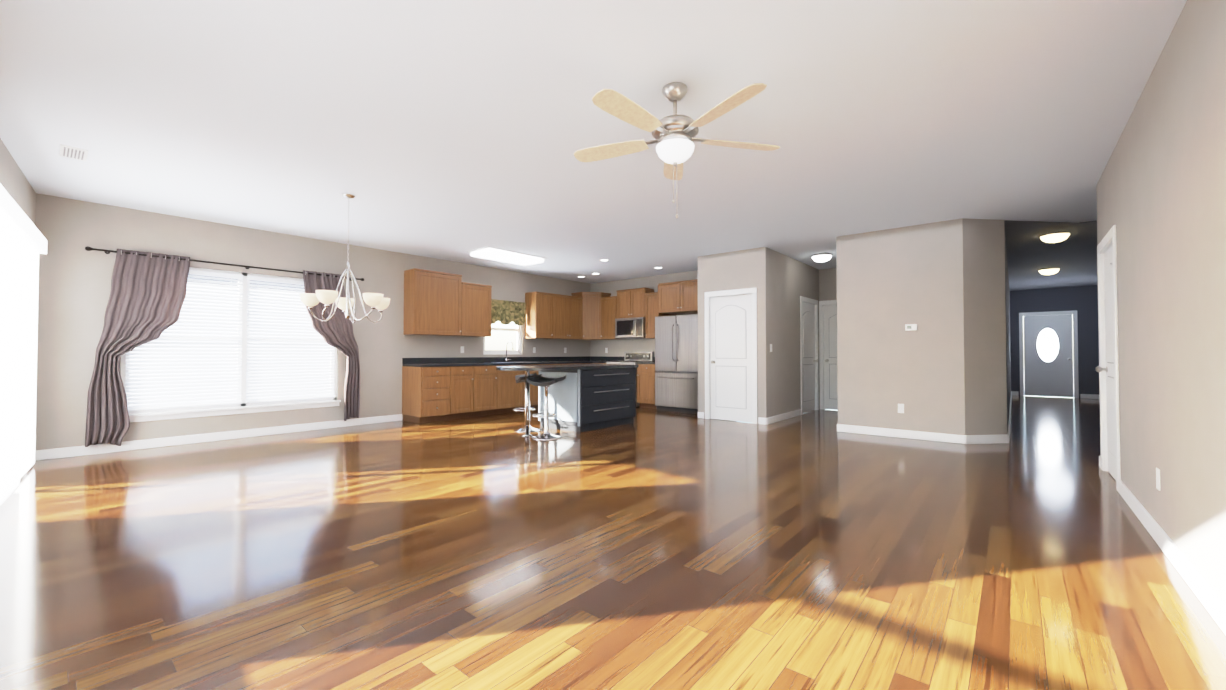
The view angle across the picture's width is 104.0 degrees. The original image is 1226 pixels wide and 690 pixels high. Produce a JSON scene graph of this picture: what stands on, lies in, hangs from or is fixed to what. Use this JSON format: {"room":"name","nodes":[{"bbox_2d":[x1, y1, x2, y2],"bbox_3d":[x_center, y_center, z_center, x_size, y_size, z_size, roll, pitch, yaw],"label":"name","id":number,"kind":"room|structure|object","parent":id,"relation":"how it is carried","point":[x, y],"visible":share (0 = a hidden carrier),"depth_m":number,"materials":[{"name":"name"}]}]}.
{"room":"empty living room","nodes":[
{"label":"empty living room","id":0,"kind":"room"},
{"bbox_2d":[0,138,35,224],"bbox_3d":[-2.783,-0.243,1.616,0.140,2.740,9.350,1,-1,-45],"label":"wall","id":1,"kind":"structure","parent":0,"point":[16,185],"depth_m":4.15,"materials":[{"name":"paint"}]},
{"bbox_2d":[0,184,46,504],"bbox_3d":[-4.786,0.039,3.829,0.094,2.190,2.480,1,-1,-45],"label":"window","id":2,"kind":"structure","parent":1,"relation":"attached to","point":[23,243],"depth_m":3.74,"materials":[{"name":"white glass"}]},
{"bbox_2d":[35,193,590,449],"bbox_3d":[-3.280,-0.134,8.151,0.140,2.740,8.670,-1,-1,40],"label":"wall","id":3,"kind":"structure","parent":0,"point":[74,287],"depth_m":6.00,"materials":[{"name":"paint"}]},
{"bbox_2d":[85,246,363,446],"bbox_3d":[-4.720,0.041,6.191,0.167,2.175,2.864,-1,-1,40],"label":"curtains","id":4,"kind":"object","parent":3,"relation":"attached to","point":[147,297],"visible":0.96,"depth_m":5.43,"materials":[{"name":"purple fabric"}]},
{"bbox_2d":[121,267,340,421],"bbox_3d":[-4.818,-0.028,6.255,0.155,1.835,2.310,-1,-1,40],"label":"window","id":5,"kind":"structure","parent":3,"relation":"in","point":[243,407],"depth_m":6.24,"materials":[{"name":"white"}]},
{"bbox_2d":[125,270,334,410],"bbox_3d":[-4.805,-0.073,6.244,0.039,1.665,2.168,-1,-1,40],"label":"window blinds","id":6,"kind":"object","parent":5,"relation":"attached to","point":[328,365],"visible":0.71,"depth_m":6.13,"materials":[{"name":"white plastic"}]},
{"bbox_2d":[404,268,461,335],"bbox_3d":[-3.008,-0.692,8.107,0.339,1.056,0.922,-1,-1,40],"label":"upper cabinet","id":7,"kind":"object","parent":3,"relation":"attached to","point":[436,303],"depth_m":7.89,"materials":[{"name":"brown wood"}]},
{"bbox_2d":[462,282,491,335],"bbox_3d":[-2.553,-0.623,8.650,0.339,0.936,0.620,-1,-1,40],"label":"upper cabinet","id":8,"kind":"object","parent":3,"relation":"attached to","point":[476,298],"depth_m":8.53,"materials":[{"name":"brown wood"}]},
{"bbox_2d":[402,356,589,363],"bbox_3d":[-1.982,0.290,9.566,0.017,0.100,4.536,-1,-1,40],"label":"countertop","id":9,"kind":"structure","parent":3,"relation":"attached to","point":[454,360],"depth_m":8.81,"materials":[{"name":"black stone"}]},
{"bbox_2d":[483,321,521,354],"bbox_3d":[-2.186,-0.307,9.436,0.110,0.990,0.940,-1,-1,40],"label":"kitchen window","id":10,"kind":"structure","parent":3,"relation":"in","point":[503,351],"depth_m":9.50,"materials":[{"name":"white"}]},
{"bbox_2d":[491,299,525,325],"bbox_3d":[-2.115,-0.631,9.382,0.071,0.475,1.010,-1,-1,40],"label":"valance","id":11,"kind":"object","parent":3,"relation":"attached to","point":[504,312],"visible":0.88,"depth_m":9.42,"materials":[{"name":"green fabric"}]},
{"bbox_2d":[525,292,553,338],"bbox_3d":[-1.508,-0.602,9.897,0.339,0.936,0.516,-1,-1,40],"label":"upper cabinet","id":12,"kind":"object","parent":3,"relation":"attached to","point":[539,324],"depth_m":9.74,"materials":[{"name":"brown wood"}]},
{"bbox_2d":[554,294,569,339],"bbox_3d":[-1.237,-0.597,10.220,0.339,0.936,0.577,-1,-1,40],"label":"upper cabinet","id":13,"kind":"object","parent":3,"relation":"attached to","point":[561,303],"depth_m":10.14,"materials":[{"name":"brown wood"}]},
{"bbox_2d":[570,296,581,339],"bbox_3d":[-0.966,-0.591,10.544,0.339,0.936,0.516,-1,-1,40],"label":"upper cabinet","id":14,"kind":"object","parent":3,"relation":"attached to","point":[575,301],"depth_m":10.48,"materials":[{"name":"brown wood"}]},
{"bbox_2d":[571,292,610,339],"bbox_3d":[-0.490,-0.646,10.846,0.682,1.056,0.682,-1,-1,40],"label":"upper cabinet","id":15,"kind":"object","parent":3,"relation":"attached to","point":[591,301],"depth_m":10.65,"materials":[{"name":"brown wood"}]},
{"bbox_2d":[0,0,1186,290],"bbox_3d":[2.538,-1.556,7.691,9.900,0.112,18.100,-1,-1,40],"label":"ceiling","id":16,"kind":"structure","parent":0,"point":[452,130],"depth_m":3.34,"materials":[{"name":"white paint"}]},
{"bbox_2d":[59,144,87,160],"bbox_3d":[-4.416,-1.569,3.922,0.320,0.011,0.150,-1,-1,40],"label":"ceiling vent","id":17,"kind":"object","parent":16,"relation":"in","point":[73,152],"visible":1,"depth_m":3.90,"materials":[{"name":"white metal"}]},
{"bbox_2d":[299,193,389,322],"bbox_3d":[-2.721,-0.898,4.974,0.834,1.318,0.810,-1,-1,40],"label":"chandelier","id":18,"kind":"object","parent":16,"relation":"hanging from","point":[372,300],"visible":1,"depth_m":4.86,"materials":[{"name":"white glass"}]},
{"bbox_2d":[468,247,546,265],"bbox_3d":[-1.751,-1.469,8.021,0.600,0.075,1.200,-1,-1,40],"label":"fluorescent ceiling light","id":19,"kind":"object","parent":16,"relation":"attached to","point":[502,255],"visible":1,"depth_m":7.85,"materials":[{"name":"white plastic"}]},
{"bbox_2d":[574,82,779,218],"bbox_3d":[0.347,-1.185,2.930,1.339,0.813,1.297,-1,-1,40],"label":"ceiling fan","id":20,"kind":"object","parent":16,"relation":"hanging from","point":[674,134],"visible":1,"depth_m":2.88,"materials":[{"name":"beige wood"}]},
{"bbox_2d":[812,253,831,262],"bbox_3d":[3.490,-1.436,8.001,0.316,0.142,0.316,-1,-1,40],"label":"light","id":21,"kind":"object","parent":16,"relation":"attached to","point":[823,257],"visible":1,"depth_m":7.91,"materials":[{"name":"white glass"}]},
{"bbox_2d":[1038,268,1059,275],"bbox_3d":[8.471,-1.414,9.307,0.316,0.142,0.316,-1,-1,40],"label":"dome","id":22,"kind":"object","parent":16,"relation":"attached to","point":[1049,271],"visible":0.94,"depth_m":9.23,"materials":[{"name":"white glass"}]},
{"bbox_2d":[1039,232,1070,243],"bbox_3d":[6.071,-1.459,6.582,0.316,0.142,0.316,-1,-1,40],"label":"light","id":23,"kind":"object","parent":16,"relation":"attached to","point":[1054,238],"visible":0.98,"depth_m":6.50,"materials":[{"name":"white glass"}]},
{"bbox_2d":[594,360,623,363],"bbox_3d":[-0.080,0.376,10.518,0.445,0.040,0.632,-1,-1,40],"label":"countertop","id":24,"kind":"structure","parent":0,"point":[595,361],"depth_m":10.37,"materials":[{"name":"black stone"}]},
{"bbox_2d":[0,395,1225,689],"bbox_3d":[2.538,1.278,7.644,9.900,0.100,18.100,-1,-1,40],"label":"floor","id":25,"kind":"structure","parent":0,"point":[650,549],"depth_m":2.49,"materials":[{"name":"brown wood"}]},
{"bbox_2d":[402,364,453,422],"bbox_3d":[-3.028,0.792,7.838,0.622,0.880,0.561,-1,-1,40],"label":"base cabinet","id":26,"kind":"object","parent":25,"relation":"on","point":[427,393],"depth_m":7.64,"materials":[{"name":"brown wood"}]},
{"bbox_2d":[414,360,593,367],"bbox_3d":[-1.746,0.357,9.368,0.632,0.040,4.536,-1,-1,40],"label":"countertop","id":27,"kind":"structure","parent":26,"relation":"on","point":[511,361],"depth_m":9.72,"materials":[{"name":"black stone"}]},
{"bbox_2d":[454,364,477,418],"bbox_3d":[-2.727,0.798,8.198,0.622,0.880,0.503,-1,-1,40],"label":"base cabinet","id":28,"kind":"object","parent":25,"relation":"on","point":[465,375],"depth_m":8.04,"materials":[{"name":"brown wood"}]},
{"bbox_2d":[478,364,501,415],"bbox_3d":[-2.451,0.803,8.527,0.622,0.880,0.604,-1,-1,40],"label":"base cabinet","id":29,"kind":"object","parent":25,"relation":"on","point":[489,378],"depth_m":8.41,"materials":[{"name":"brown wood"}]},
{"bbox_2d":[502,364,549,413],"bbox_3d":[-1.931,0.813,9.148,0.622,0.880,1.265,-1,-1,40],"label":"base cabinet","id":30,"kind":"object","parent":25,"relation":"on","point":[513,393],"depth_m":8.83,"materials":[{"name":"brown wood"}]},
{"bbox_2d":[512,373,541,432],"bbox_3d":[-1.207,0.809,6.810,0.513,0.810,0.469,-1,-1,40],"label":"stool","id":31,"kind":"object","parent":25,"relation":"on","point":[519,378],"visible":0.5,"depth_m":6.72,"materials":[{"name":"silver metal"}]},
{"bbox_2d":[527,375,565,440],"bbox_3d":[-0.865,0.799,6.222,0.497,0.810,0.427,-1,-1,40],"label":"stool","id":32,"kind":"object","parent":25,"relation":"on","point":[541,381],"visible":1,"depth_m":6.19,"materials":[{"name":"silver metal"}]},
{"bbox_2d":[521,368,635,435],"bbox_3d":[-0.567,0.781,7.079,0.916,0.876,1.905,-1,-1,40],"label":"kitchen island","id":33,"kind":"object","parent":25,"relation":"on","point":[585,397],"depth_m":6.87,"materials":[{"name":"painted wood"},{"name":"granite"},{"name":"chrome"}]},
{"bbox_2d":[496,364,638,371],"bbox_3d":[-0.680,0.321,6.996,0.940,0.040,2.250,-1,-1,40],"label":"island countertop","id":34,"kind":"structure","parent":33,"relation":"on","point":[541,368],"depth_m":6.56,"materials":[{"name":"black stone"}]},
{"bbox_2d":[606,352,653,407],"bbox_3d":[0.345,0.704,10.083,0.754,1.130,0.732,-1,-1,40],"label":"range","id":35,"kind":"object","parent":25,"relation":"on","point":[631,358],"visible":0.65,"depth_m":10.12,"materials":[{"name":"silver metal"}]},
{"bbox_2d":[637,364,656,408],"bbox_3d":[0.874,0.823,9.718,0.510,0.880,0.621,-1,-1,40],"label":"base cabinet","id":36,"kind":"object","parent":25,"relation":"on","point":[645,372],"depth_m":9.51,"materials":[{"name":"brown wood"}]},
{"bbox_2d":[638,360,654,363],"bbox_3d":[0.868,0.363,9.724,0.510,0.040,0.632,-1,-1,40],"label":"countertop","id":37,"kind":"structure","parent":36,"relation":"on","point":[654,360],"depth_m":9.49,"materials":[{"name":"black stone"}]},
{"bbox_2d":[655,314,697,413],"bbox_3d":[1.385,0.353,9.149,0.970,1.800,0.796,-1,-1,40],"label":"refrigerator","id":38,"kind":"object","parent":25,"relation":"on","point":[676,363],"visible":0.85,"depth_m":8.88,"materials":[{"name":"grey metal"}]},
{"bbox_2d":[836,218,1006,434],"bbox_3d":[6.766,-0.109,9.624,1.830,2.740,9.070,-1,-1,40],"label":"wall block","id":39,"kind":"object","parent":25,"relation":"on","point":[942,367],"visible":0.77,"depth_m":6.07,"materials":[{"name":"paint"}]},
{"bbox_2d":[898,404,903,412],"bbox_3d":[3.741,0.824,6.222,0.070,0.120,0.006,-1,-1,40],"label":"electrical outlet plate","id":40,"kind":"object","parent":39,"relation":"attached to","point":[900,408],"depth_m":6.22,"materials":[{"name":"white plastic"}]},
{"bbox_2d":[905,324,916,330],"bbox_3d":[3.831,-0.227,6.153,0.130,0.080,0.024,-1,-1,40],"label":"thermostat","id":41,"kind":"object","parent":39,"relation":"attached to","point":[908,327],"visible":1,"depth_m":6.15,"materials":[{"name":"white plastic"}]},
{"bbox_2d":[590,270,697,356],"bbox_3d":[0.823,-0.098,10.277,3.700,2.740,0.140,-1,-1,40],"label":"wall","id":42,"kind":"structure","parent":0,"point":[617,348],"depth_m":10.59,"materials":[{"name":"paint"}]},
{"bbox_2d":[602,296,617,339],"bbox_3d":[0.011,-0.590,10.650,0.460,0.936,0.338,-1,-1,40],"label":"upper cabinet","id":43,"kind":"object","parent":42,"relation":"attached to","point":[609,304],"depth_m":10.52,"materials":[{"name":"brown wood"}]},
{"bbox_2d":[590,356,654,359],"bbox_3d":[0.362,0.307,10.551,2.347,0.100,0.016,-1,-1,40],"label":"backsplash","id":44,"kind":"structure","parent":42,"relation":"attached to","point":[591,357],"depth_m":10.99,"materials":[{"name":"black stone"}]},
{"bbox_2d":[616,289,633,315],"bbox_3d":[0.356,-0.874,10.365,0.442,0.616,0.338,-1,-1,40],"label":"upper cabinet","id":45,"kind":"object","parent":42,"relation":"attached to","point":[625,298],"depth_m":10.22,"materials":[{"name":"brown wood"}]},
{"bbox_2d":[614,312,645,339],"bbox_3d":[0.457,-0.383,10.234,0.744,0.496,0.402,-1,-1,40],"label":"microwave","id":46,"kind":"object","parent":42,"relation":"attached to","point":[633,326],"depth_m":10.07,"materials":[{"name":"silver metal"}]},
{"bbox_2d":[634,288,653,311],"bbox_3d":[0.600,-0.878,10.161,0.442,0.616,0.338,-1,-1,40],"label":"upper cabinet","id":47,"kind":"object","parent":42,"relation":"attached to","point":[639,293],"depth_m":9.98,"materials":[{"name":"brown wood"}]},
{"bbox_2d":[646,292,657,338],"bbox_3d":[0.965,-0.603,9.851,0.510,0.936,0.338,-1,-1,40],"label":"upper cabinet","id":48,"kind":"object","parent":42,"relation":"attached to","point":[651,297],"depth_m":9.79,"materials":[{"name":"brown wood"}]},
{"bbox_2d":[658,281,697,315],"bbox_3d":[1.298,-0.911,9.395,0.552,0.576,0.618,-1,-1,40],"label":"upper cabinet","id":49,"kind":"object","parent":42,"relation":"attached to","point":[669,293],"depth_m":9.19,"materials":[{"name":"brown wood"}]},
{"bbox_2d":[682,280,697,311],"bbox_3d":[1.626,-0.915,9.120,0.552,0.576,0.618,-1,-1,40],"label":"upper cabinet","id":50,"kind":"object","parent":42,"relation":"attached to","point":[689,288],"depth_m":8.89,"materials":[{"name":"brown wood"}]},
{"bbox_2d":[698,247,769,423],"bbox_3d":[1.940,-0.140,7.803,1.190,2.740,0.140,-1,-1,40],"label":"wall","id":51,"kind":"structure","parent":0,"point":[743,269],"depth_m":7.60,"materials":[{"name":"paint"}]},
{"bbox_2d":[710,294,751,422],"bbox_3d":[1.898,0.210,7.742,0.740,2.022,0.114,-1,-1,40],"label":"pantry door","id":52,"kind":"structure","parent":51,"relation":"in","point":[731,353],"depth_m":7.74,"materials":[{"name":"white wood"}]},
{"bbox_2d":[705,288,756,423],"bbox_3d":[1.909,0.170,7.760,0.910,2.120,0.078,-1,-1,40],"label":"door frame","id":53,"kind":"structure","parent":51,"relation":"attached to","point":[752,291],"depth_m":7.72,"materials":[{"name":"white wood"}]},
{"bbox_2d":[769,248,819,416],"bbox_3d":[3.238,-0.127,8.535,0.140,2.740,2.650,-1,-1,40],"label":"wall","id":54,"kind":"structure","parent":0,"point":[791,281],"depth_m":8.04,"materials":[{"name":"paint"}]},
{"bbox_2d":[800,296,818,414],"bbox_3d":[3.639,0.189,8.932,0.078,2.120,0.970,-1,-1,40],"label":"door frame","id":55,"kind":"structure","parent":54,"relation":"attached to","point":[808,300],"depth_m":9.13,"materials":[{"name":"white wood"}]},
{"bbox_2d":[802,302,817,412],"bbox_3d":[3.652,0.230,8.916,0.114,2.022,0.800,-1,-1,40],"label":"door","id":56,"kind":"structure","parent":54,"relation":"in","point":[808,310],"depth_m":8.93,"materials":[{"name":"white wood"}]},
{"bbox_2d":[819,268,836,300],"bbox_3d":[4.489,-0.118,9.125,1.020,2.740,0.140,-1,-1,40],"label":"wall","id":57,"kind":"structure","parent":0,"point":[827,284],"depth_m":9.31,"materials":[{"name":"paint"}]},
{"bbox_2d":[819,300,836,408],"bbox_3d":[4.427,0.192,9.108,0.970,2.120,0.078,-1,-1,40],"label":"door frame","id":58,"kind":"structure","parent":57,"relation":"attached to","point":[821,336],"depth_m":9.36,"materials":[{"name":"white wood"}]},
{"bbox_2d":[823,305,837,409],"bbox_3d":[4.416,0.233,9.090,0.800,2.022,0.114,-1,-1,40],"label":"end door","id":59,"kind":"structure","parent":57,"relation":"in","point":[830,363],"depth_m":9.27,"materials":[{"name":"white wood"}]},
{"bbox_2d":[1004,220,1010,433],"bbox_3d":[7.606,-0.116,9.201,0.002,2.740,8.640,-1,-1,40],"label":"wall","id":60,"kind":"structure","parent":0,"point":[1008,353],"depth_m":7.36,"materials":[{"name":"beige paint"}]},
{"bbox_2d":[1010,285,1099,397],"bbox_3d":[11.095,-0.069,12.004,1.750,2.740,0.140,-1,-1,40],"label":"wall","id":61,"kind":"structure","parent":0,"point":[1082,301],"depth_m":11.72,"materials":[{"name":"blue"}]},
{"bbox_2d":[1023,314,1073,397],"bbox_3d":[10.936,0.272,12.042,0.914,2.042,0.114,-1,-1,40],"label":"front door","id":62,"kind":"structure","parent":61,"relation":"in","point":[1048,355],"depth_m":12.04,"materials":[{"name":"white"}]},
{"bbox_2d":[1019,310,1078,397],"bbox_3d":[10.949,0.232,12.058,1.090,2.140,0.078,-1,-1,40],"label":"door frame","id":63,"kind":"structure","parent":61,"relation":"attached to","point":[1075,353],"depth_m":11.91,"materials":[{"name":"white wood"}]},
{"bbox_2d":[1096,183,1098,245],"bbox_3d":[5.134,-0.200,4.228,1.180,2.740,0.140,-1,-1,40],"label":"wall","id":64,"kind":"structure","parent":0,"point":[1097,213],"depth_m":4.63,"materials":[{"name":"paint"}]},
{"bbox_2d":[1096,0,1225,603],"bbox_3d":[2.292,-0.243,1.645,0.140,2.740,7.750,-1,-1,40],"label":"wall","id":65,"kind":"structure","parent":0,"point":[1162,192],"depth_m":2.40,"materials":[{"name":"paint"}]},
{"bbox_2d":[35,391,1225,634],"bbox_3d":[2.647,1.178,7.815,9.350,0.105,17.100,-1,-1,40],"label":"baseboard","id":66,"kind":"structure","parent":65,"relation":"attached to","point":[1205,593],"depth_m":5.64,"materials":[{"name":"white wood"}]},
{"bbox_2d":[1096,245,1115,479],"bbox_3d":[4.315,0.150,4.161,0.114,2.022,0.800,-1,-1,40],"label":"door","id":67,"kind":"structure","parent":65,"relation":"attached to","point":[1109,336],"depth_m":4.21,"materials":[{"name":"white wood"}]},
{"bbox_2d":[1097,225,1120,490],"bbox_3d":[4.332,0.109,4.151,0.078,2.120,0.970,-1,-1,40],"label":"door frame","id":68,"kind":"structure","parent":65,"relation":"attached to","point":[1107,242],"depth_m":4.45,"materials":[{"name":"white wood"}]},
{"bbox_2d":[1156,468,1159,490],"bbox_3d":[3.155,0.776,2.771,0.006,0.120,0.070,-1,-1,40],"label":"electrical outlet plate","id":69,"kind":"object","parent":65,"relation":"attached to","point":[1157,470],"depth_m":2.75,"materials":[{"name":"white plastic"}]}
]}

